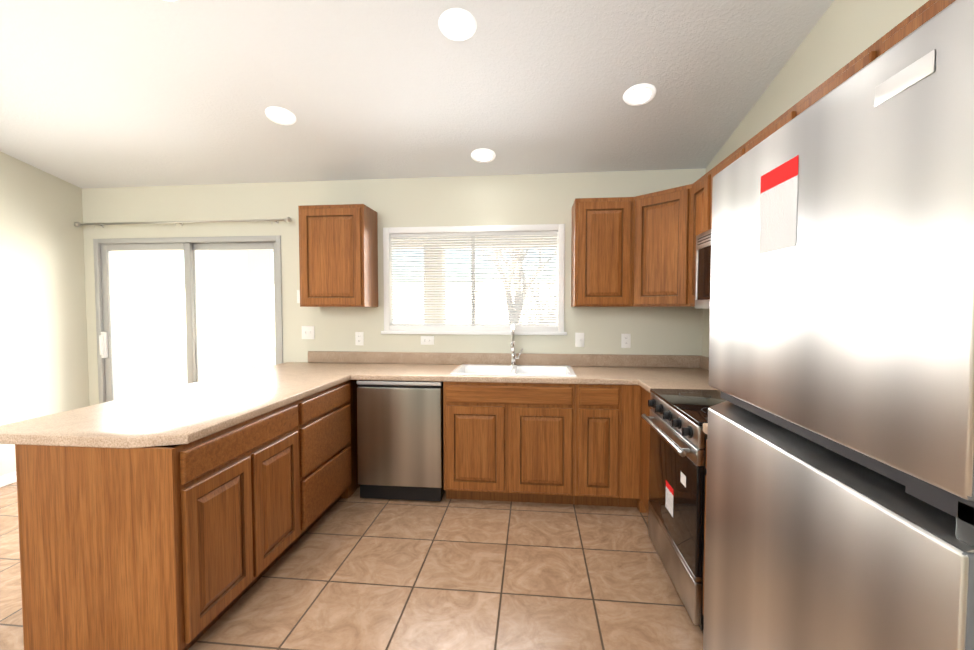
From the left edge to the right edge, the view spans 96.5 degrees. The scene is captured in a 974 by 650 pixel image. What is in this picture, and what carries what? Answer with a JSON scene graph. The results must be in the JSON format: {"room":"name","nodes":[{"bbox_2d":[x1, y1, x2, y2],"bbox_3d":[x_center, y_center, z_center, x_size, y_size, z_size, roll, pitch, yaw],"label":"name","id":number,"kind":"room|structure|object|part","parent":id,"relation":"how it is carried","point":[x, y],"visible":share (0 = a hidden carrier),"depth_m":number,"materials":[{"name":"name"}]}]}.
{"room":"kitchen","nodes":[
{"label":"kitchen","id":0,"kind":"room"},
{"bbox_2d":[0,152,89,475],"bbox_3d":[-4.159,-0.675,0.419,0.150,4.100,7.500,0,2,6],"label":"wall","id":1,"kind":"structure","parent":0,"point":[43,350],"depth_m":3.63,"materials":[{"name":"paint"}]},
{"bbox_2d":[0,472,16,486],"bbox_3d":[-4.076,1.331,0.494,0.014,0.084,7.189,0,2,6],"label":"baseboard","id":2,"kind":"structure","parent":1,"relation":"attached to","point":[8,479],"depth_m":3.41,"materials":[{"name":"white"}]},
{"bbox_2d":[82,188,115,405],"bbox_3d":[-3.643,-0.081,4.086,0.109,2.620,0.150,0,2,6],"label":"wall","id":3,"kind":"structure","parent":0,"point":[87,208],"depth_m":4.01,"materials":[{"name":"paint"}]},
{"bbox_2d":[0,482,702,649],"bbox_3d":[-1.377,1.435,0.208,5.745,0.100,7.500,0,2,6],"label":"floor","id":4,"kind":"structure","parent":0,"point":[354,571],"depth_m":2.18,"materials":[{"name":"tile"}]},
{"bbox_2d":[15,399,306,649],"bbox_3d":[-1.420,0.873,2.066,0.658,0.874,0.856,0,2,6],"label":"base cabinet","id":5,"kind":"object","parent":4,"relation":"on","point":[180,547],"depth_m":1.66,"materials":[{"name":"brown wood"}]},
{"bbox_2d":[0,371,351,448],"bbox_3d":[-1.482,0.403,2.375,0.861,0.039,1.525,0,2,6],"label":"countertop","id":6,"kind":"structure","parent":5,"relation":"on","point":[186,413],"depth_m":1.98,"materials":[{"name":"stone"}]},
{"bbox_2d":[303,380,354,530],"bbox_3d":[-1.337,0.843,2.837,0.655,0.874,0.696,0,2,6],"label":"base cabinet","id":7,"kind":"object","parent":4,"relation":"on","point":[328,414],"depth_m":2.79,"materials":[{"name":"brown wood"}]},
{"bbox_2d":[250,351,708,384],"bbox_3d":[-0.061,0.316,3.316,3.488,0.139,0.653,0,2,6],"label":"countertop","id":8,"kind":"structure","parent":7,"relation":"on","point":[606,369],"depth_m":3.50,"materials":[{"name":"laminate"}]},
{"bbox_2d":[450,324,575,376],"bbox_3d":[0.205,0.263,3.300,0.884,0.525,0.524,0,2,6],"label":"sink","id":9,"kind":"object","parent":8,"relation":"in","point":[513,368],"visible":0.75,"depth_m":3.46,"materials":[{"name":"white ceramic"}]},
{"bbox_2d":[510,324,522,365],"bbox_3d":[0.231,0.163,3.437,0.107,0.335,0.205,0,2,6],"label":"faucet","id":10,"kind":"object","parent":8,"relation":"on","point":[512,347],"depth_m":3.50,"materials":[{"name":"silver metal"}]},
{"bbox_2d":[355,380,359,490],"bbox_3d":[-1.294,0.817,3.488,0.628,0.874,0.607,0,2,6],"label":"base cabinet","id":11,"kind":"object","parent":4,"relation":"on","point":[357,485],"depth_m":3.32,"materials":[{"name":"brown wood"}]},
{"bbox_2d":[357,380,444,501],"bbox_3d":[-0.598,0.821,3.381,0.616,0.866,0.582,0,2,6],"label":"dishwasher","id":12,"kind":"object","parent":4,"relation":"on","point":[400,446],"visible":0.96,"depth_m":3.09,"materials":[{"name":"silver metal"}]},
{"bbox_3d":[-0.627,0.414,3.090,0.616,0.025,0.021,0,2,6],"label":"panel","id":13,"kind":"part","parent":12,"relation":"part of","materials":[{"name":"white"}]},
{"bbox_2d":[443,382,578,504],"bbox_3d":[0.181,0.824,3.322,0.920,0.874,0.626,0,2,6],"label":"base cabinet","id":14,"kind":"object","parent":4,"relation":"on","point":[576,444],"depth_m":3.02,"materials":[{"name":"brown wood"}]},
{"bbox_2d":[579,384,626,506],"bbox_3d":[0.790,0.826,3.258,0.306,0.874,0.626,0,2,6],"label":"base cabinet","id":15,"kind":"object","parent":4,"relation":"on","point":[602,407],"depth_m":2.95,"materials":[{"name":"brown wood"}]},
{"bbox_2d":[637,387,651,513],"bbox_3d":[1.355,0.835,3.035,0.607,0.874,0.951,0,2,6],"label":"base cabinet","id":16,"kind":"object","parent":4,"relation":"on","point":[642,504],"visible":0.08,"depth_m":2.84,"materials":[{"name":"brown wood"}]},
{"bbox_2d":[636,363,716,392],"bbox_3d":[1.306,0.341,2.695,0.638,0.139,0.295,0,2,6],"label":"countertop","id":17,"kind":"structure","parent":16,"relation":"on","point":[649,376],"depth_m":3.02,"materials":[{"name":"laminate"}]},
{"bbox_2d":[642,389,726,629],"bbox_3d":[1.207,0.703,2.174,0.686,1.204,0.758,0,2,6],"label":"range","id":18,"kind":"object","parent":4,"relation":"on","point":[676,419],"visible":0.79,"depth_m":2.07,"materials":[{"name":"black metal"}]},
{"bbox_3d":[0.908,0.458,2.196,0.036,0.054,0.626,0,2,6],"label":"knob","id":19,"kind":"part","parent":18,"relation":"part of","materials":[{"name":"black plastic"}]},
{"bbox_3d":[0.910,0.795,2.209,0.088,0.570,0.748,0,2,6],"label":"handle","id":20,"kind":"part","parent":18,"relation":"part of","materials":[{"name":"silver metal"}]},
{"bbox_3d":[0.939,1.178,2.222,0.030,0.183,0.748,0,2,6],"label":"drawer","id":21,"kind":"part","parent":18,"relation":"part of","materials":[{"name":"silver metal"}]},
{"bbox_3d":[0.939,0.820,2.207,0.030,0.480,0.748,0,2,6],"label":"door","id":22,"kind":"part","parent":18,"relation":"part of","materials":[{"name":"black glass"}]},
{"bbox_3d":[0.940,0.458,2.193,0.028,0.094,0.752,0,2,6],"label":"panel","id":23,"kind":"part","parent":18,"relation":"part of","materials":[{"name":"silver metal"}]},
{"bbox_2d":[703,440,706,614],"bbox_3d":[1.184,0.895,1.526,0.628,0.874,0.535,0,2,6],"label":"base cabinet","id":24,"kind":"object","parent":4,"relation":"on","point":[704,529],"visible":0.06,"depth_m":1.79,"materials":[{"name":"brown wood"}]},
{"bbox_2d":[703,423,707,433],"bbox_3d":[1.183,0.388,1.503,0.633,0.139,0.545,0,2,6],"label":"countertop","id":25,"kind":"structure","parent":24,"relation":"on","point":[705,425],"depth_m":1.78,"materials":[{"name":"stone"}]},
{"bbox_2d":[703,0,973,649],"bbox_3d":[0.994,0.472,0.838,0.812,1.774,0.753,0,2,6],"label":"refrigerator","id":26,"kind":"object","parent":4,"relation":"on","point":[840,482],"visible":1,"depth_m":0.68,"materials":[{"name":"grey metal"}]},
{"bbox_3d":[0.631,0.776,0.890,0.078,1.053,0.750,0,2,6],"label":"door","id":27,"kind":"part","parent":26,"relation":"part of","materials":[{"name":"silver metal"}]},
{"bbox_3d":[0.635,0.205,0.861,0.064,0.029,0.731,0,2,6],"label":"handle","id":28,"kind":"part","parent":26,"relation":"part of","materials":[{"name":"grey metal"}]},
{"bbox_2d":[92,169,705,362],"bbox_3d":[-0.935,-0.069,3.800,5.336,2.620,0.150,0,2,6],"label":"wall","id":29,"kind":"structure","parent":0,"point":[664,330],"depth_m":3.67,"materials":[{"name":"paint"}]},
{"bbox_2d":[74,217,290,227],"bbox_3d":[-2.683,-0.895,3.826,2.053,0.059,0.098,0,2,6],"label":"curtain rod","id":30,"kind":"object","parent":29,"relation":"attached to","point":[180,223],"visible":0.98,"depth_m":3.79,"materials":[{"name":"silver metal"}]},
{"bbox_2d":[93,235,282,403],"bbox_3d":[-2.694,0.225,3.948,1.810,2.020,0.150,0,2,6],"label":"sliding glass door","id":31,"kind":"structure","parent":29,"relation":"attached to","point":[189,246],"depth_m":3.95,"materials":[{"name":"glass"}]},
{"bbox_3d":[-3.524,0.184,3.990,0.035,0.240,0.062,0,2,6],"label":"handle","id":32,"kind":"part","parent":31,"relation":"part of","materials":[{"name":"white plastic"}]},
{"bbox_3d":[-3.105,0.221,3.995,0.768,1.801,0.006,0,2,6],"label":"panel glass","id":33,"kind":"part","parent":31,"relation":"part of","materials":[{"name":"clear glass"}]},
{"bbox_3d":[-3.105,0.231,3.995,0.888,1.941,0.034,0,2,6],"label":"panel","id":34,"kind":"part","parent":31,"relation":"part of","materials":[{"name":"glass"}]},
{"bbox_3d":[-2.277,0.223,3.948,0.768,1.801,0.006,0,2,6],"label":"panel glass","id":35,"kind":"part","parent":31,"relation":"part of","materials":[{"name":"clear glass"}]},
{"bbox_3d":[-2.277,0.233,3.948,0.888,1.941,0.034,0,2,6],"label":"panel","id":36,"kind":"part","parent":31,"relation":"part of","materials":[{"name":"clear glass"}]},
{"bbox_2d":[297,290,299,302],"bbox_3d":[-1.622,-0.249,3.783,0.072,0.115,0.012,0,2,6],"label":"light switch","id":37,"kind":"object","parent":29,"relation":"attached to","point":[298,296],"visible":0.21,"depth_m":3.79,"materials":[{"name":"white plastic"}]},
{"bbox_2d":[302,326,314,338],"bbox_3d":[-1.562,0.066,3.789,0.116,0.115,0.012,0,2,6],"label":"double light switch","id":38,"kind":"object","parent":29,"relation":"attached to","point":[308,332],"visible":1,"depth_m":3.79,"materials":[{"name":"white plastic"}]},
{"bbox_2d":[298,204,377,306],"bbox_3d":[-1.213,-0.550,3.571,0.535,0.800,0.322,0,2,6],"label":"upper cabinet","id":39,"kind":"object","parent":29,"relation":"attached to","point":[338,255],"visible":1,"depth_m":3.42,"materials":[{"name":"brown wood"}]},
{"bbox_2d":[355,332,363,344],"bbox_3d":[-1.100,0.118,3.744,0.072,0.115,0.009,0,2,6],"label":"electrical outlet","id":40,"kind":"object","parent":29,"relation":"attached to","point":[359,338],"visible":1,"depth_m":3.74,"materials":[{"name":"white plastic"}]},
{"bbox_2d":[421,336,433,344],"bbox_3d":[-0.506,0.131,3.682,0.115,0.072,0.009,0,2,6],"label":"outlet","id":41,"kind":"object","parent":29,"relation":"attached to","point":[427,340],"visible":1,"depth_m":3.68,"materials":[{"name":"white plastic"}]},
{"bbox_2d":[381,224,566,334],"bbox_3d":[-0.120,-0.373,3.661,1.560,0.902,0.130,0,2,6],"label":"window","id":42,"kind":"structure","parent":29,"relation":"in","point":[389,328],"depth_m":3.64,"materials":[{"name":"white plastic"}]},
{"bbox_2d":[390,231,557,325],"bbox_3d":[-0.121,-0.384,3.656,1.408,0.777,0.028,0,2,6],"label":"window blinds","id":43,"kind":"object","parent":42,"relation":"attached to","point":[463,235],"visible":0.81,"depth_m":3.65,"materials":[{"name":"white plastic"}]},
{"bbox_2d":[575,333,583,346],"bbox_3d":[0.758,0.121,3.546,0.072,0.115,0.012,0,2,6],"label":"light switch","id":44,"kind":"object","parent":29,"relation":"attached to","point":[579,339],"visible":1,"depth_m":3.55,"materials":[{"name":"white plastic"}]},
{"bbox_2d":[621,334,630,347],"bbox_3d":[1.123,0.128,3.509,0.072,0.115,0.009,0,2,6],"label":"electrical outlet","id":45,"kind":"object","parent":29,"relation":"attached to","point":[625,340],"visible":1,"depth_m":3.51,"materials":[{"name":"white plastic"}]},
{"bbox_2d":[571,184,694,306],"bbox_3d":[1.165,-0.535,3.174,1.028,0.800,0.610,0,2,6],"label":"upper cabinet","id":46,"kind":"object","parent":29,"relation":"attached to","point":[630,251],"visible":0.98,"depth_m":3.17,"materials":[{"name":"brown wood"}]},
{"bbox_2d":[0,0,833,188],"bbox_3d":[-1.377,-1.913,0.075,5.745,1.700,7.500,0,2,6],"label":"ceiling","id":47,"kind":"structure","parent":0,"point":[115,93],"depth_m":2.55,"materials":[{"name":"white paint"}]},
{"bbox_2d":[265,107,295,124],"bbox_3d":[-1.354,-1.370,2.852,0.184,0.044,0.180,0,2,6],"label":"recessed light","id":48,"kind":"object","parent":47,"relation":"in","point":[279,115],"visible":1,"depth_m":2.84,"materials":[{"name":"white glass"}]},
{"bbox_2d":[439,8,475,40],"bbox_3d":[-0.143,-1.461,2.119,0.184,0.044,0.180,0,2,6],"label":"recessed light","id":49,"kind":"object","parent":47,"relation":"in","point":[457,24],"visible":1,"depth_m":2.11,"materials":[{"name":"white"}]},
{"bbox_2d":[471,149,495,162],"bbox_3d":[-0.027,-1.275,3.276,0.184,0.044,0.180,0,2,6],"label":"recessed light","id":50,"kind":"object","parent":47,"relation":"in","point":[483,155],"visible":1,"depth_m":3.27,"materials":[{"name":"white"}]},
{"bbox_2d":[623,84,655,104],"bbox_3d":[0.906,-1.366,2.581,0.184,0.044,0.180,0,2,6],"label":"recessed light","id":51,"kind":"object","parent":47,"relation":"in","point":[639,94],"visible":1,"depth_m":2.57,"materials":[{"name":"white"}]},
{"bbox_2d":[702,0,928,356],"bbox_3d":[1.405,-0.652,-0.170,0.150,4.100,7.500,0,2,6],"label":"wall","id":52,"kind":"structure","parent":0,"point":[842,34],"depth_m":2.04,"materials":[{"name":"paint"}]},
{"bbox_2d":[689,172,708,306],"bbox_3d":[1.467,-0.515,2.676,0.322,0.800,0.318,0,2,6],"label":"upper cabinet","id":53,"kind":"object","parent":52,"relation":"attached to","point":[701,207],"depth_m":2.73,"materials":[{"name":"brown wood"}]},
{"bbox_2d":[705,150,736,230],"bbox_3d":[1.428,-0.708,2.305,0.322,0.385,0.412,0,2,6],"label":"upper cabinet","id":54,"kind":"object","parent":52,"relation":"attached to","point":[732,157],"depth_m":2.49,"materials":[{"name":"brown wood"}]},
{"bbox_2d":[695,229,711,308],"bbox_3d":[1.343,-0.290,2.120,0.446,0.422,0.752,0,2,6],"label":"microwave","id":55,"kind":"object","parent":54,"relation":"attached to","point":[703,271],"visible":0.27,"depth_m":2.40,"materials":[{"name":"silver metal"}]},
{"bbox_3d":[1.177,-0.247,2.125,0.024,0.337,0.722,0,2,6],"label":"glass","id":56,"kind":"part","parent":55,"relation":"part of","materials":[{"name":"black glass"}]},
{"bbox_2d":[737,106,792,158],"bbox_3d":[1.385,-0.691,1.895,0.322,0.385,0.412,0,2,6],"label":"upper cabinet","id":57,"kind":"object","parent":52,"relation":"attached to","point":[787,116],"depth_m":1.91,"materials":[{"name":"brown wood"}]},
{"bbox_2d":[793,44,872,117],"bbox_3d":[1.342,-0.468,1.497,0.322,0.800,0.404,0,2,6],"label":"upper cabinet","id":58,"kind":"object","parent":52,"relation":"attached to","point":[863,59],"depth_m":1.48,"materials":[{"name":"brown wood"}]},
{"bbox_2d":[873,0,955,59],"bbox_3d":[1.296,-0.650,1.054,0.322,0.400,0.470,0,2,6],"label":"upper cabinet","id":59,"kind":"object","parent":52,"relation":"attached to","point":[930,8],"depth_m":1.19,"materials":[{"name":"brown wood"}]},
{"label":"outside","id":60,"kind":"structure","parent":0,"visible":0},
{"bbox_2d":[114,365,211,399],"bbox_3d":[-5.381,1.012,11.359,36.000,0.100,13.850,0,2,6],"label":"ground","id":61,"kind":"structure","parent":60,"point":[169,377],"depth_m":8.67,"materials":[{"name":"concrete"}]},
{"bbox_2d":[110,235,557,378],"bbox_3d":[-2.966,-0.222,5.619,22.000,2.820,3.050,0,2,6],"label":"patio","id":62,"kind":"structure","parent":61,"relation":"on","point":[249,284],"depth_m":5.08,"materials":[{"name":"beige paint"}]},
{"bbox_2d":[112,282,557,366],"bbox_3d":[-5.484,0.016,10.349,36.000,1.970,0.200,0,2,6],"label":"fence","id":63,"kind":"object","parent":61,"relation":"on","point":[128,325],"depth_m":10.46,"materials":[{"name":"white"}]},
{"bbox_2d":[479,248,557,323],"bbox_3d":[0.627,-0.473,8.344,1.716,3.118,1.127,0,2,6],"label":"tree","id":64,"kind":"object","parent":61,"relation":"on","point":[516,279],"depth_m":8.12,"materials":[{"name":"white plant"}]}
]}

